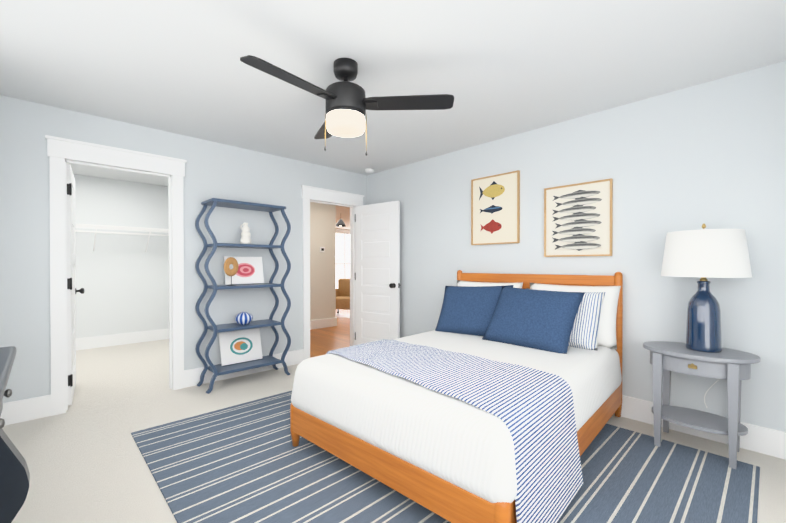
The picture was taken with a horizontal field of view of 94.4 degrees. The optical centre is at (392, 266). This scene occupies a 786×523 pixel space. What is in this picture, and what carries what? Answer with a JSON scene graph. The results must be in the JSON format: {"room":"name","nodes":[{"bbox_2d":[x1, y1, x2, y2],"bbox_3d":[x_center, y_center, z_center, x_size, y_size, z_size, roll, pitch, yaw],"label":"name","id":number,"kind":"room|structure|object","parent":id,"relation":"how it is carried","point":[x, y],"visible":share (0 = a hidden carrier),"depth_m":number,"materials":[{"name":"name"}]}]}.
{"room":"bedroom","nodes":[
{"label":"bedroom","id":0,"kind":"room"},
{"bbox_2d":[73,174,168,337],"bbox_3d":[-4.402,-0.059,5.131,3.050,2.440,0.120,0,0,-44],"label":"wall","id":1,"kind":"structure","parent":0,"point":[122,280],"depth_m":5.37,"materials":[{"name":"white paint"}]},
{"bbox_2d":[75,224,168,251],"bbox_3d":[-4.212,-0.388,4.946,2.810,0.349,0.403,0,0,-44],"label":"closet shelf","id":2,"kind":"object","parent":1,"relation":"attached to","point":[96,227],"visible":0.52,"depth_m":5.13,"materials":[{"name":"white wood"}]},
{"bbox_2d":[76,329,168,349],"bbox_3d":[-4.348,1.079,5.096,2.830,0.165,0.016,0,0,-44],"label":"baseboard","id":3,"kind":"structure","parent":1,"relation":"attached to","point":[161,334],"depth_m":5.39,"materials":[{"name":"white"}]},
{"bbox_2d":[0,95,366,402],"bbox_3d":[-1.771,-0.051,3.846,4.020,2.440,0.120,0,0,-44],"label":"wall","id":4,"kind":"structure","parent":0,"point":[219,170],"depth_m":3.54,"materials":[{"name":"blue paint"}]},
{"bbox_2d":[0,395,50,425],"bbox_3d":[-2.927,1.094,2.646,0.640,0.165,0.016,0,0,-44],"label":"baseboard","id":5,"kind":"structure","parent":4,"relation":"attached to","point":[13,412],"depth_m":2.77,"materials":[{"name":"white"}]},
{"bbox_2d":[67,164,84,405],"bbox_3d":[-2.944,0.152,3.327,0.175,2.016,0.764,0,0,-39],"label":"closet door","id":6,"kind":"structure","parent":4,"relation":"in","point":[71,288],"depth_m":3.06,"materials":[{"name":"white wood"}]},
{"bbox_2d":[45,135,186,415],"bbox_3d":[-2.400,0.075,3.228,0.983,2.195,0.180,0,0,-44],"label":"door frame","id":7,"kind":"structure","parent":4,"relation":"attached to","point":[62,153],"depth_m":3.00,"materials":[{"name":"white wood"}]},
{"bbox_2d":[184,349,303,387],"bbox_3d":[-1.556,1.086,3.966,1.295,0.165,0.016,0,0,-44],"label":"baseboard","id":8,"kind":"structure","parent":4,"relation":"attached to","point":[191,376],"depth_m":3.86,"materials":[{"name":"white"}]},
{"bbox_2d":[301,185,363,359],"bbox_3d":[-0.802,0.091,4.765,0.958,2.145,0.180,0,0,-44],"label":"door frame","id":9,"kind":"structure","parent":4,"relation":"attached to","point":[352,201],"depth_m":4.57,"materials":[{"name":"white wood"}]},
{"bbox_2d":[355,201,399,344],"bbox_3d":[-0.215,0.169,4.726,0.739,1.966,0.175,0,0,38],"label":"hall door","id":10,"kind":"structure","parent":4,"relation":"in","point":[377,276],"depth_m":4.69,"materials":[{"name":"white wood"}]},
{"bbox_2d":[310,202,335,320],"bbox_3d":[-1.932,-0.066,6.328,2.170,2.440,0.120,0,0,-44],"label":"wall","id":11,"kind":"structure","parent":0,"point":[323,228],"depth_m":6.83,"materials":[{"name":"white paint"}]},
{"bbox_2d":[310,317,336,329],"bbox_3d":[-1.879,1.072,6.291,2.186,0.165,0.016,0,0,-44],"label":"baseboard","id":12,"kind":"structure","parent":11,"relation":"attached to","point":[329,322],"depth_m":6.83,"materials":[{"name":"white"}]},
{"bbox_2d":[336,229,349,287],"bbox_3d":[-1.717,-0.096,12.862,1.080,2.420,0.080,0,0,-44],"label":"living room window","id":13,"kind":"structure","parent":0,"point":[342,253],"depth_m":12.83,"materials":[{"name":"white glass"}]},
{"bbox_2d":[0,0,785,228],"bbox_3d":[-0.594,-1.315,6.206,10.040,0.060,11.340,0,0,-44],"label":"ceiling","id":14,"kind":"structure","parent":0,"point":[498,69],"depth_m":2.23,"materials":[{"name":"white paint"}]},
{"bbox_2d":[336,219,345,226],"bbox_3d":[-1.284,-1.146,8.944,0.250,0.309,0.250,0,0,-44],"label":"light","id":15,"kind":"object","parent":14,"relation":"hanging from","point":[340,223],"visible":0.98,"depth_m":8.87,"materials":[{"name":"black metal"}]},
{"bbox_2d":[240,55,453,155],"bbox_3d":[-0.401,-0.976,2.252,1.158,0.570,1.161,0,0,-44],"label":"ceiling fan","id":16,"kind":"object","parent":14,"relation":"hanging from","point":[348,103],"visible":1,"depth_m":2.19,"materials":[{"name":"black metal"}]},
{"bbox_2d":[365,168,373,172],"bbox_3d":[-0.310,-1.257,4.787,0.124,0.038,0.124,0,0,-44],"label":"smoke detector","id":17,"kind":"object","parent":14,"relation":"attached to","point":[368,170],"visible":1,"depth_m":4.75,"materials":[{"name":"white plastic"}]},
{"bbox_2d":[2,309,785,522],"bbox_3d":[-0.594,1.180,6.221,9.800,0.050,11.100,0,0,-44],"label":"floor","id":18,"kind":"structure","parent":0,"point":[87,465],"depth_m":2.55,"materials":[{"name":"carpet"}]},
{"bbox_2d":[0,346,29,522],"bbox_3d":[-1.282,0.757,0.880,0.546,0.860,1.260,0,0,-44],"label":"dresser","id":19,"kind":"object","parent":18,"relation":"on","point":[14,479],"visible":1,"depth_m":1.42,"materials":[{"name":"grey wood"}]},
{"bbox_2d":[195,198,290,393],"bbox_3d":[-1.518,0.270,3.744,0.856,1.818,0.332,0,0,-44],"label":"bookshelf","id":20,"kind":"object","parent":18,"relation":"on","point":[241,349],"visible":1,"depth_m":3.71,"materials":[{"name":"blue wood"}]},
{"bbox_2d":[219,328,262,365],"bbox_3d":[-1.586,0.831,3.803,0.420,0.330,0.018,0,-14,-44],"label":"print","id":21,"kind":"object","parent":20,"relation":"attached to","point":[240,346],"depth_m":3.79,"materials":[{"name":"white paper"}]},
{"bbox_2d":[224,256,263,284],"bbox_3d":[-1.567,0.038,3.836,0.400,0.290,0.018,0,-10,-44],"label":"print","id":22,"kind":"object","parent":20,"relation":"attached to","point":[250,269],"depth_m":3.85,"materials":[{"name":"white paper"}]},
{"bbox_2d":[235,312,252,324],"bbox_3d":[-1.526,0.529,3.725,0.172,0.122,0.172,0,0,-44],"label":"decorative ball","id":23,"kind":"object","parent":20,"relation":"on","point":[243,318],"depth_m":3.67,"materials":[{"name":"blue ceramic"}]},
{"bbox_2d":[240,223,251,243],"bbox_3d":[-1.512,-0.336,3.733,0.112,0.222,0.112,0,0,-44],"label":"vase","id":24,"kind":"object","parent":20,"relation":"on","point":[245,234],"depth_m":3.70,"materials":[{"name":"white ceramic"}]},
{"bbox_2d":[336,278,349,312],"bbox_3d":[-1.075,0.715,8.612,0.840,0.850,0.690,0,0,11],"label":"armchair","id":25,"kind":"object","parent":18,"relation":"on","point":[343,296],"visible":0.42,"depth_m":8.82,"materials":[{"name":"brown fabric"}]},
{"bbox_2d":[131,391,759,522],"bbox_3d":[0.152,1.174,2.345,2.580,0.008,3.080,0,0,-44],"label":"rug","id":26,"kind":"object","parent":18,"relation":"on","point":[247,462],"visible":0.49,"depth_m":1.99,"materials":[{"name":"blue fabric"}]},
{"bbox_2d":[290,270,622,522],"bbox_3d":[0.568,0.605,2.589,1.569,1.125,2.034,0,0,43],"label":"bed","id":27,"kind":"object","parent":26,"relation":"on","point":[494,398],"visible":1,"depth_m":1.96,"materials":[{"name":"white fabric"}]},
{"bbox_2d":[326,339,582,522],"bbox_3d":[0.174,0.850,2.167,1.569,0.561,0.760,0,0,43],"label":"throw","id":28,"kind":"object","parent":27,"relation":"on","point":[532,413],"depth_m":1.74,"materials":[{"name":"fabric"}]},
{"bbox_2d":[291,330,621,502],"bbox_3d":[0.534,0.764,2.580,1.532,0.326,1.974,0,0,43],"label":"quilt","id":29,"kind":"object","parent":27,"relation":"on","point":[471,452],"depth_m":1.77,"materials":[{"name":"white fabric"}]},
{"bbox_2d":[435,285,513,335],"bbox_3d":[0.721,0.392,3.294,0.680,0.500,0.170,-3,-32,37],"label":"pillow","id":30,"kind":"object","parent":27,"relation":"on","point":[466,310],"depth_m":3.23,"materials":[{"name":"fabric"}]},
{"bbox_2d":[457,280,522,287],"bbox_3d":[0.877,0.374,3.476,0.700,0.480,0.170,0,-14,43],"label":"pillow","id":31,"kind":"object","parent":27,"relation":"on","point":[471,283],"depth_m":3.50,"materials":[{"name":"white fabric"}]},
{"bbox_2d":[482,286,584,353],"bbox_3d":[1.071,0.395,2.833,0.680,0.520,0.170,3,-32,48],"label":"pillow","id":32,"kind":"object","parent":27,"relation":"on","point":[534,320],"depth_m":2.73,"materials":[{"name":"fabric"}]},
{"bbox_2d":[530,283,620,349],"bbox_3d":[1.434,0.377,2.959,0.700,0.480,0.170,0,-14,43],"label":"pillow","id":33,"kind":"object","parent":27,"relation":"on","point":[610,314],"depth_m":2.75,"materials":[{"name":"white"}]},
{"bbox_2d":[643,341,759,468],"bbox_3d":[1.955,0.851,2.344,0.420,0.636,0.576,0,0,-44],"label":"nightstand","id":34,"kind":"object","parent":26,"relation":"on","point":[732,367],"visible":0.96,"depth_m":2.26,"materials":[{"name":"grey wood"}]},
{"bbox_2d":[661,224,751,407],"bbox_3d":[1.990,0.342,2.333,0.444,1.240,0.444,0,0,-44],"label":"lamp","id":35,"kind":"object","parent":34,"relation":"on","point":[703,253],"visible":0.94,"depth_m":2.25,"materials":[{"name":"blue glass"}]},
{"bbox_2d":[367,61,785,431],"bbox_3d":[1.312,-0.049,3.454,0.120,2.440,4.720,0,0,-44],"label":"wall","id":36,"kind":"structure","parent":0,"point":[710,154],"depth_m":2.71,"materials":[{"name":"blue paint"}]},
{"bbox_2d":[471,170,519,244],"bbox_3d":[1.016,-0.570,3.652,0.026,0.690,0.530,0,0,-44],"label":"framed picture","id":37,"kind":"object","parent":36,"relation":"attached to","point":[495,209],"visible":1,"depth_m":3.64},
{"bbox_2d":[544,178,612,256],"bbox_3d":[1.556,-0.394,3.090,0.028,0.615,0.540,0,0,-44],"label":"framed picture","id":38,"kind":"object","parent":36,"relation":"attached to","point":[578,219],"visible":1,"depth_m":3.07,"materials":[{"name":"beige paper"}]},
{"bbox_2d":[614,395,785,459],"bbox_3d":[1.213,1.089,3.449,0.040,0.165,4.600,0,0,-44],"label":"baseboard","id":39,"kind":"structure","parent":36,"relation":"attached to","point":[765,440],"depth_m":2.37,"materials":[{"name":"white"}]}
]}

